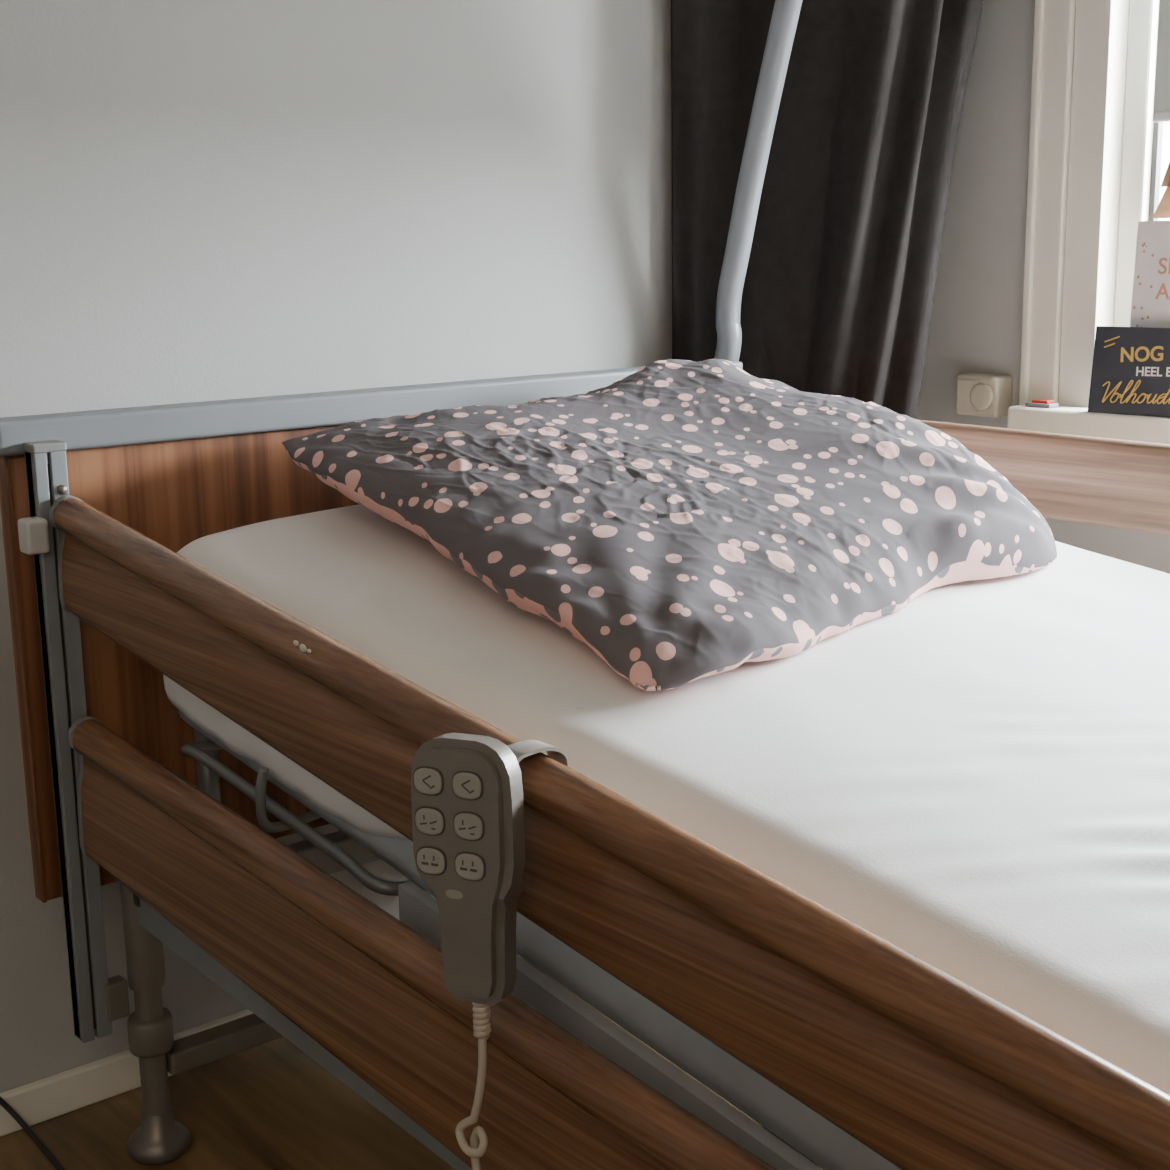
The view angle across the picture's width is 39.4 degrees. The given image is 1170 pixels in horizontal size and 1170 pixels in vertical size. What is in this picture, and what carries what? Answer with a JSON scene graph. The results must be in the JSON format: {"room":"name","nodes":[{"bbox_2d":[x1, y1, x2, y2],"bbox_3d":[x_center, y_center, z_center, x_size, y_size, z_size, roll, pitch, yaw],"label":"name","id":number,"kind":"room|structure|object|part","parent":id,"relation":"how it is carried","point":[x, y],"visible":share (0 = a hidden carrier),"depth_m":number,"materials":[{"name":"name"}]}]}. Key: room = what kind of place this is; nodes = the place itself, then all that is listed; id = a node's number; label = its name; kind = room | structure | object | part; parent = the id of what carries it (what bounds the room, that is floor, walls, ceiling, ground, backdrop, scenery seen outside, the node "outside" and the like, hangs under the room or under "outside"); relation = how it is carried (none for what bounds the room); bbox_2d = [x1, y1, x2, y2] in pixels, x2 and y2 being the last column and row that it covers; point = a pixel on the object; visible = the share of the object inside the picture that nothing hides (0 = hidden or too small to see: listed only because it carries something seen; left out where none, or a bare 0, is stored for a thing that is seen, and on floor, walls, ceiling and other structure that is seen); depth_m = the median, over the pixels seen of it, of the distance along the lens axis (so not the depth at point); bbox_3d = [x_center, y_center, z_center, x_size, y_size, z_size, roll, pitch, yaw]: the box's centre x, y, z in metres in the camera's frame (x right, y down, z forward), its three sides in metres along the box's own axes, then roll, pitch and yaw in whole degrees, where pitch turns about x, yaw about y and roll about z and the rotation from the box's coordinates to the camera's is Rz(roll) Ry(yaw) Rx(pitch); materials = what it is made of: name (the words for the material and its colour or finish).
{"room":"care facility","nodes":[
{"label":"care facility","id":0,"kind":"room"},
{"bbox_2d":[0,0,671,1092],"bbox_3d":[-0.933,-0.592,1.349,3.897,2.500,0.100,-11,15,-39],"label":"wall","id":1,"kind":"structure","parent":0,"point":[201,200],"depth_m":1.83,"materials":[{"name":"paint"}]},
{"bbox_2d":[0,1009,252,1136],"bbox_3d":[-0.955,0.632,1.496,3.697,0.045,0.014,-11,15,-39],"label":"baseboard","id":2,"kind":"structure","parent":1,"relation":"attached to","point":[47,1098],"depth_m":1.81,"materials":[{"name":"beige paint"}]},
{"bbox_2d":[671,0,983,418],"bbox_3d":[0.337,-0.900,2.090,0.456,2.080,0.104,-2,12,-7],"label":"curtain","id":3,"kind":"object","parent":1,"relation":"hanging from","point":[839,286],"visible":0.44,"depth_m":2.17,"materials":[{"name":"black fabric"}]},
{"bbox_2d":[0,954,824,1169],"bbox_3d":[0.311,0.939,0.173,3.897,0.050,3.920,-11,15,-39],"label":"floor","id":4,"kind":"structure","parent":0,"point":[270,1105],"depth_m":1.77,"materials":[{"name":"brown wood"}]},
{"bbox_2d":[0,1097,64,1169],"bbox_3d":[-0.532,0.573,1.645,0.052,0.089,0.291,-12,16,-43],"label":"loose cable","id":5,"kind":"object","parent":4,"relation":"on","point":[3,1103],"visible":1,"depth_m":1.74,"materials":[{"name":"black plastic"}]},
{"bbox_2d":[0,0,1169,1169],"bbox_3d":[0.472,-0.018,1.165,1.082,1.412,2.050,-11,15,-39],"label":"hospital bed","id":6,"kind":"object","parent":4,"relation":"on","point":[925,1069],"visible":0.66,"depth_m":1.25,"materials":[{"name":"brown wood"}]},
{"bbox_3d":[-0.506,0.164,1.605,0.031,0.602,0.024,-11,15,-39],"label":"guide post","id":7,"kind":"part","parent":6,"relation":"part of","materials":[{"name":"metal"}]},
{"bbox_3d":[-0.441,0.304,1.646,0.028,0.040,0.018,-11,15,-39],"label":"locking knob","id":8,"kind":"part","parent":6,"relation":"part of","materials":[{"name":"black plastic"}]},
{"bbox_3d":[-0.453,0.413,1.688,0.038,0.290,0.038,-11,15,-39],"label":"leg","id":9,"kind":"part","parent":6,"relation":"part of","materials":[{"name":"grey metal"}]},
{"bbox_3d":[-0.180,0.026,1.900,0.965,0.451,0.020,-11,15,-39],"label":"headboard","id":10,"kind":"part","parent":6,"relation":"part of","materials":[{"name":"brown wood"}]},
{"bbox_3d":[0.137,0.408,0.886,0.031,0.275,1.934,-11,15,-39],"label":"rail","id":11,"kind":"part","parent":6,"relation":"part of","materials":[{"name":"brown wood"}]},
{"bbox_2d":[411,733,570,1169],"bbox_3d":[-0.056,0.284,1.048,0.073,0.405,0.094,5,13,27],"label":"remote","id":12,"kind":"object","parent":6,"relation":"hanging from","point":[467,798],"visible":0.99,"depth_m":0.98,"materials":[{"name":"grey plastic"}]},
{"bbox_3d":[-0.067,0.367,1.041,0.023,0.245,0.035,-11,15,-39],"label":"cord","id":13,"kind":"part","parent":12,"relation":"part of","materials":[{"name":"beige plastic"}]},
{"bbox_3d":[0.329,0.412,0.756,0.012,0.136,1.470,-11,15,-39],"label":"platform panel","id":14,"kind":"part","parent":6,"relation":"part of","materials":[{"name":"grey paint"}]},
{"bbox_3d":[0.134,0.227,0.848,0.031,0.341,1.934,-11,15,-39],"label":"rail","id":15,"kind":"part","parent":6,"relation":"part of","materials":[{"name":"brown wood"}]},
{"bbox_2d":[163,504,1169,1169],"bbox_3d":[0.503,0.182,1.145,0.842,0.322,1.916,-11,15,-39],"label":"mattress","id":16,"kind":"object","parent":6,"relation":"on","point":[973,776],"visible":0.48,"depth_m":1.14,"materials":[{"name":"white fabric"}]},
{"bbox_2d":[282,359,1056,690],"bbox_3d":[0.113,-0.107,1.611,0.687,0.187,0.634,-11,15,-39],"label":"pillow","id":17,"kind":"object","parent":16,"relation":"on","point":[684,522],"visible":1,"depth_m":1.49,"materials":[{"name":"grey fabric"}]},
{"bbox_3d":[0.907,-0.039,1.454,0.031,0.109,1.934,-11,15,-39],"label":"rail","id":18,"kind":"part","parent":6,"relation":"part of","materials":[{"name":"brown wood"}]},
{"bbox_2d":[916,0,1169,573],"bbox_3d":[1.742,-0.566,1.030,0.200,2.500,3.820,-11,15,-39],"label":"wall","id":19,"kind":"structure","parent":0,"point":[975,326],"depth_m":2.31,"materials":[{"name":"paint"}]},
{"bbox_2d":[956,373,1011,417],"bbox_3d":[0.569,-0.272,2.339,0.047,0.058,0.072,-11,15,-39],"label":"wall socket","id":20,"kind":"object","parent":19,"relation":"attached to","point":[984,395],"visible":0.94,"depth_m":2.32,"materials":[{"name":"beige plastic"}]},
{"bbox_3d":[0.549,-0.271,2.338,0.006,0.046,0.037,-11,15,-39],"label":"plate","id":21,"kind":"part","parent":20,"relation":"part of","materials":[{"name":"beige plastic"}]},
{"bbox_2d":[1007,0,1169,443],"bbox_3d":[1.231,-0.851,1.436,0.135,1.573,1.912,-11,15,-39],"label":"window","id":22,"kind":"structure","parent":19,"relation":"in","point":[1081,61],"depth_m":2.19,"materials":[{"name":"beige paint"}]},
{"bbox_2d":[1025,399,1058,407],"bbox_3d":[0.627,-0.249,2.238,0.024,0.010,0.040,-11,15,-39],"label":"switch","id":23,"kind":"object","parent":22,"relation":"on","point":[1038,403],"visible":1,"depth_m":2.23,"materials":[{"name":"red plastic"}]},
{"bbox_3d":[1.226,-0.869,1.442,0.058,1.540,1.892,-11,15,-39],"label":"casing","id":24,"kind":"part","parent":22,"relation":"part of","materials":[{"name":"beige paint"}]},
{"bbox_3d":[1.242,-0.098,1.587,0.125,0.036,1.902,-11,15,-39],"label":"sill","id":25,"kind":"part","parent":22,"relation":"part of","materials":[{"name":"beige paint"}]},
{"bbox_2d":[1088,326,1169,417],"bbox_3d":[0.727,-0.276,2.111,0.025,0.112,0.150,-12,16,-42],"label":"greeting card","id":26,"kind":"object","parent":22,"relation":"on","point":[1130,375],"visible":1,"depth_m":2.12,"materials":[{"name":"black paper"}]},
{"bbox_3d":[1.260,-0.830,1.473,0.050,1.450,1.683,-11,15,-39],"label":"sash","id":27,"kind":"part","parent":22,"relation":"part of","materials":[{"name":"beige paint"}]},
{"bbox_2d":[1130,220,1169,327],"bbox_3d":[0.776,-0.340,2.087,0.027,0.247,0.165,-11,16,-40],"label":"greeting card","id":28,"kind":"object","parent":22,"relation":"on","point":[1150,306],"visible":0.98,"depth_m":2.12,"materials":[{"name":"white paper"}]},
{"bbox_2d":[1152,0,1169,121],"bbox_3d":[1.235,-1.004,1.414,0.010,1.065,1.578,-11,15,-39],"label":"roller blind","id":29,"kind":"object","parent":22,"relation":"attached to","point":[1161,107],"visible":1,"depth_m":2.09,"materials":[{"name":"fabric"}]},
{"bbox_2d":[1152,162,1169,217],"bbox_3d":[0.769,-0.407,2.129,0.020,0.360,0.068,-11,15,-39],"label":"wooden ornament","id":30,"kind":"object","parent":22,"relation":"on","point":[1163,209],"visible":0.07,"depth_m":2.12,"materials":[{"name":"brown wood"}]}
]}

